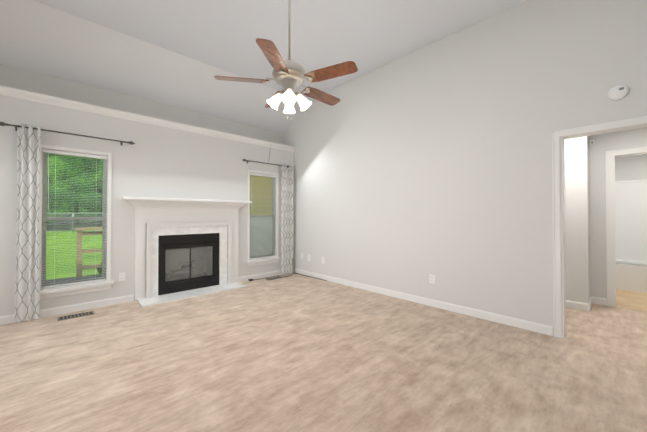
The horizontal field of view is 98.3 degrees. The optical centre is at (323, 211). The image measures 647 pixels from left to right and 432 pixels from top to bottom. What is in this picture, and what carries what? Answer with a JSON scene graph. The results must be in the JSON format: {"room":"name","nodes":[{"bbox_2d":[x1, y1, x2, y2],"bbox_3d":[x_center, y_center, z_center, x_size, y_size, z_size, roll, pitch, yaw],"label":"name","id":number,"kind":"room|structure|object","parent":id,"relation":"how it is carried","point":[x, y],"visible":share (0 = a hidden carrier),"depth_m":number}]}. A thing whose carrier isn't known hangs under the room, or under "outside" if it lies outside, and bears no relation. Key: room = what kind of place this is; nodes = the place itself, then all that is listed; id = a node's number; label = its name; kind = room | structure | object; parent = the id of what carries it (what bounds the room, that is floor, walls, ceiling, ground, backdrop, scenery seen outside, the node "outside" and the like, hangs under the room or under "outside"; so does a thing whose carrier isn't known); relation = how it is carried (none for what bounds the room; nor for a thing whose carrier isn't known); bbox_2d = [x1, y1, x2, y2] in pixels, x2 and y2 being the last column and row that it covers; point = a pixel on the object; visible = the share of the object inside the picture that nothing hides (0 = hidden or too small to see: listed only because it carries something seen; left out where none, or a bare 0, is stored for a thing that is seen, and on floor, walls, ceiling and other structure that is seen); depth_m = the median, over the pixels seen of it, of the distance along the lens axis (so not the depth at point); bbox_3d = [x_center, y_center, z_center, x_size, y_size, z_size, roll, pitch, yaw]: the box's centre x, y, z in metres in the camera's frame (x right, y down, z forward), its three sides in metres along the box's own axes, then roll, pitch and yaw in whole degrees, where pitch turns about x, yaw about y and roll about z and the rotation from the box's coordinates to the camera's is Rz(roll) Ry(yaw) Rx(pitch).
{"room":"living room","nodes":[
{"label":"living room","id":0,"kind":"room"},
{"bbox_2d":[0,64,283,144],"bbox_3d":[-3.197,-1.670,4.259,6.480,0.520,0.140,1,-1,-44],"label":"wall","id":1,"kind":"structure","parent":0,"point":[19,78],"depth_m":4.27},
{"bbox_2d":[0,95,293,315],"bbox_3d":[-2.935,-0.063,3.968,6.480,2.700,0.140,1,-1,-44],"label":"wall","id":2,"kind":"structure","parent":0,"point":[156,161],"depth_m":4.01},
{"bbox_2d":[0,294,133,324],"bbox_3d":[-3.933,1.229,2.900,3.300,0.095,0.014,1,-1,-44],"label":"baseboard","id":3,"kind":"structure","parent":2,"relation":"attached to","point":[7,319],"depth_m":3.60},
{"bbox_2d":[0,122,135,322],"bbox_3d":[-3.180,0.125,3.555,1.310,2.285,0.116,1,-1,-44],"label":"curtain","id":4,"kind":"object","parent":2,"relation":"hanging from","point":[27,242],"visible":1,"depth_m":3.26},
{"bbox_2d":[39,144,113,299],"bbox_3d":[-3.228,0.121,3.650,0.780,1.875,0.195,1,-1,-44],"label":"window","id":5,"kind":"structure","parent":2,"relation":"in","point":[59,291],"depth_m":3.65},
{"bbox_2d":[42,149,106,287],"bbox_3d":[-3.223,0.083,3.645,0.624,1.706,0.048,1,-1,-44],"label":"window blind","id":6,"kind":"object","parent":5,"relation":"attached to","point":[48,151],"visible":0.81,"depth_m":3.62},
{"bbox_2d":[119,272,124,280],"bbox_3d":[-2.840,0.917,3.945,0.075,0.120,0.009,1,-1,-44],"label":"outlet","id":7,"kind":"object","parent":2,"relation":"attached to","point":[121,276],"visible":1,"depth_m":3.94},
{"bbox_2d":[0,85,295,151],"bbox_3d":[-2.863,-1.368,3.905,6.200,0.092,0.070,1,-1,-44],"label":"crown molding","id":8,"kind":"structure","parent":2,"relation":"attached to","point":[43,98],"depth_m":3.95},
{"bbox_2d":[246,170,280,266],"bbox_3d":[-1.214,0.120,5.566,0.760,1.835,0.195,1,-1,-44],"label":"window","id":9,"kind":"structure","parent":2,"relation":"in","point":[275,229],"depth_m":5.69},
{"bbox_2d":[238,268,293,281],"bbox_3d":[-1.111,1.255,5.584,1.270,0.095,0.014,1,-1,-44],"label":"baseboard","id":10,"kind":"structure","parent":2,"relation":"attached to","point":[275,273],"depth_m":5.45},
{"bbox_2d":[242,159,292,274],"bbox_3d":[-1.093,0.150,5.540,1.171,2.275,0.116,1,-1,-44],"label":"curtain","id":11,"kind":"object","parent":2,"relation":"hanging from","point":[286,219],"visible":1,"depth_m":5.80},
{"bbox_2d":[0,0,300,132],"bbox_3d":[-2.894,-2.114,3.945,6.480,0.600,0.860,1,-1,-44],"label":"ceiling","id":12,"kind":"structure","parent":0,"point":[37,37],"depth_m":3.93},
{"bbox_2d":[33,0,524,99],"bbox_3d":[-0.213,-2.392,1.129,6.480,0.100,6.920,1,-1,-44],"label":"ceiling","id":13,"kind":"structure","parent":0,"point":[366,36],"depth_m":3.50},
{"bbox_2d":[214,0,357,121],"bbox_3d":[-0.286,-1.584,2.648,1.232,1.484,1.283,1,-1,-44],"label":"fan","id":14,"kind":"object","parent":13,"relation":"hanging from","point":[289,75],"visible":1,"depth_m":2.52},
{"bbox_2d":[0,273,646,431],"bbox_3d":[-0.018,1.308,2.084,8.130,0.080,8.090,1,-1,-44],"label":"floor carpet","id":15,"kind":"object","parent":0,"point":[294,352],"visible":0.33,"depth_m":2.27},
{"bbox_2d":[57,311,94,320],"bbox_3d":[-3.044,1.278,3.444,0.340,0.006,0.150,1,-1,-44],"label":"floor air vent","id":16,"kind":"object","parent":15,"relation":"on","point":[75,315],"visible":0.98,"depth_m":3.44},
{"bbox_2d":[121,196,251,306],"bbox_3d":[-2.190,0.545,4.636,1.940,1.497,0.910,1,-1,-44],"label":"fireplace","id":17,"kind":"object","parent":15,"relation":"on","point":[186,248],"visible":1,"depth_m":4.50},
{"bbox_2d":[566,300,590,310],"bbox_3d":[2.754,1.243,4.319,0.014,0.095,1.974,1,-1,-44],"label":"baseboard","id":18,"kind":"structure","parent":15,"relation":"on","point":[569,304],"depth_m":3.68},
{"bbox_2d":[284,0,646,335],"bbox_3d":[1.760,-0.517,3.635,0.140,3.600,7.860,1,-1,-44],"label":"wall","id":19,"kind":"structure","parent":0,"point":[413,170],"depth_m":3.50},
{"bbox_2d":[294,268,552,335],"bbox_3d":[0.857,1.244,4.456,0.014,0.095,4.360,1,-1,-44],"label":"baseboard","id":20,"kind":"structure","parent":19,"relation":"attached to","point":[501,319],"depth_m":3.66},
{"bbox_2d":[429,274,434,283],"bbox_3d":[1.478,0.915,3.809,0.009,0.120,0.075,1,-1,-44],"label":"electrical outlet","id":21,"kind":"object","parent":19,"relation":"attached to","point":[432,279],"visible":1,"depth_m":3.80},
{"bbox_2d":[552,116,646,337],"bbox_3d":[2.987,0.220,2.338,0.186,2.102,1.644,1,-1,-44],"label":"door frame","id":22,"kind":"structure","parent":19,"relation":"attached to","point":[558,204],"depth_m":2.84},
{"bbox_2d":[608,85,628,100],"bbox_3d":[2.680,-1.087,2.542,0.040,0.136,0.136,1,-1,-44],"label":"smoke detector","id":23,"kind":"object","parent":19,"relation":"attached to","point":[617,92],"visible":1,"depth_m":2.53},
{"bbox_2d":[564,136,590,303],"bbox_3d":[2.982,0.068,4.557,0.630,2.450,1.960,1,-1,-44],"label":"wall","id":24,"kind":"structure","parent":0,"point":[577,222],"depth_m":3.71},
{"bbox_2d":[589,127,646,298],"bbox_3d":[4.793,0.052,3.009,0.140,2.450,2.780,1,-1,-44],"label":"wall","id":25,"kind":"structure","parent":0,"point":[626,139],"depth_m":3.89},
{"bbox_2d":[605,146,646,306],"bbox_3d":[4.258,0.223,3.554,0.164,2.120,0.930,1,-1,-44],"label":"door frame","id":26,"kind":"structure","parent":25,"relation":"attached to","point":[610,228],"depth_m":3.80},
{"bbox_2d":[615,154,646,265],"bbox_3d":[5.859,0.071,4.920,0.140,2.450,2.380,1,-1,-44],"label":"wall","id":27,"kind":"structure","parent":0,"point":[631,167],"depth_m":5.08},
{"bbox_2d":[616,289,646,311],"bbox_3d":[5.109,1.329,4.194,2.210,0.081,2.380,1,-1,-44],"label":"floor","id":28,"kind":"structure","parent":0,"point":[633,300],"depth_m":4.06},
{"bbox_2d":[615,179,646,292],"bbox_3d":[5.529,0.357,4.603,0.768,1.868,2.096,1,-1,-44],"label":"bathtub","id":29,"kind":"object","parent":28,"relation":"on","point":[631,216],"depth_m":5.03},
{"label":"outside","id":30,"kind":"structure","parent":0,"visible":0},
{"bbox_2d":[46,224,102,279],"bbox_3d":[-14.877,1.579,13.751,70.000,1.110,29.000,1,-1,-44],"label":"lawn","id":31,"kind":"structure","parent":30,"point":[48,238],"depth_m":12.13},
{"bbox_2d":[46,227,101,282],"bbox_3d":[-4.761,1.110,4.787,7.300,1.570,2.260,1,-1,-44],"label":"deck","id":32,"kind":"object","parent":31,"relation":"on","point":[83,253],"depth_m":5.88},
{"bbox_2d":[47,213,102,232],"bbox_3d":[-16.995,0.678,16.713,41.000,1.250,0.060,1,-1,-44],"label":"fence","id":33,"kind":"object","parent":31,"relation":"on","point":[72,222],"depth_m":17.72},
{"bbox_2d":[47,154,102,273],"bbox_3d":[-13.819,-5.819,16.180,58.733,15.095,26.066,1,-1,-44],"label":"trees","id":34,"kind":"object","parent":31,"relation":"on","point":[64,160],"depth_m":19.30},
{"bbox_2d":[249,173,275,259],"bbox_3d":[-2.089,-0.136,9.245,6.100,3.850,5.380,1,-1,-44],"label":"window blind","id":35,"kind":"object","parent":31,"relation":"on","point":[262,223],"depth_m":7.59},
{"bbox_2d":[51,216,99,224],"bbox_3d":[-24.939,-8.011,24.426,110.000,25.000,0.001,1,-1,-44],"label":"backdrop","id":36,"kind":"structure","parent":30,"point":[76,222],"depth_m":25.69}
]}

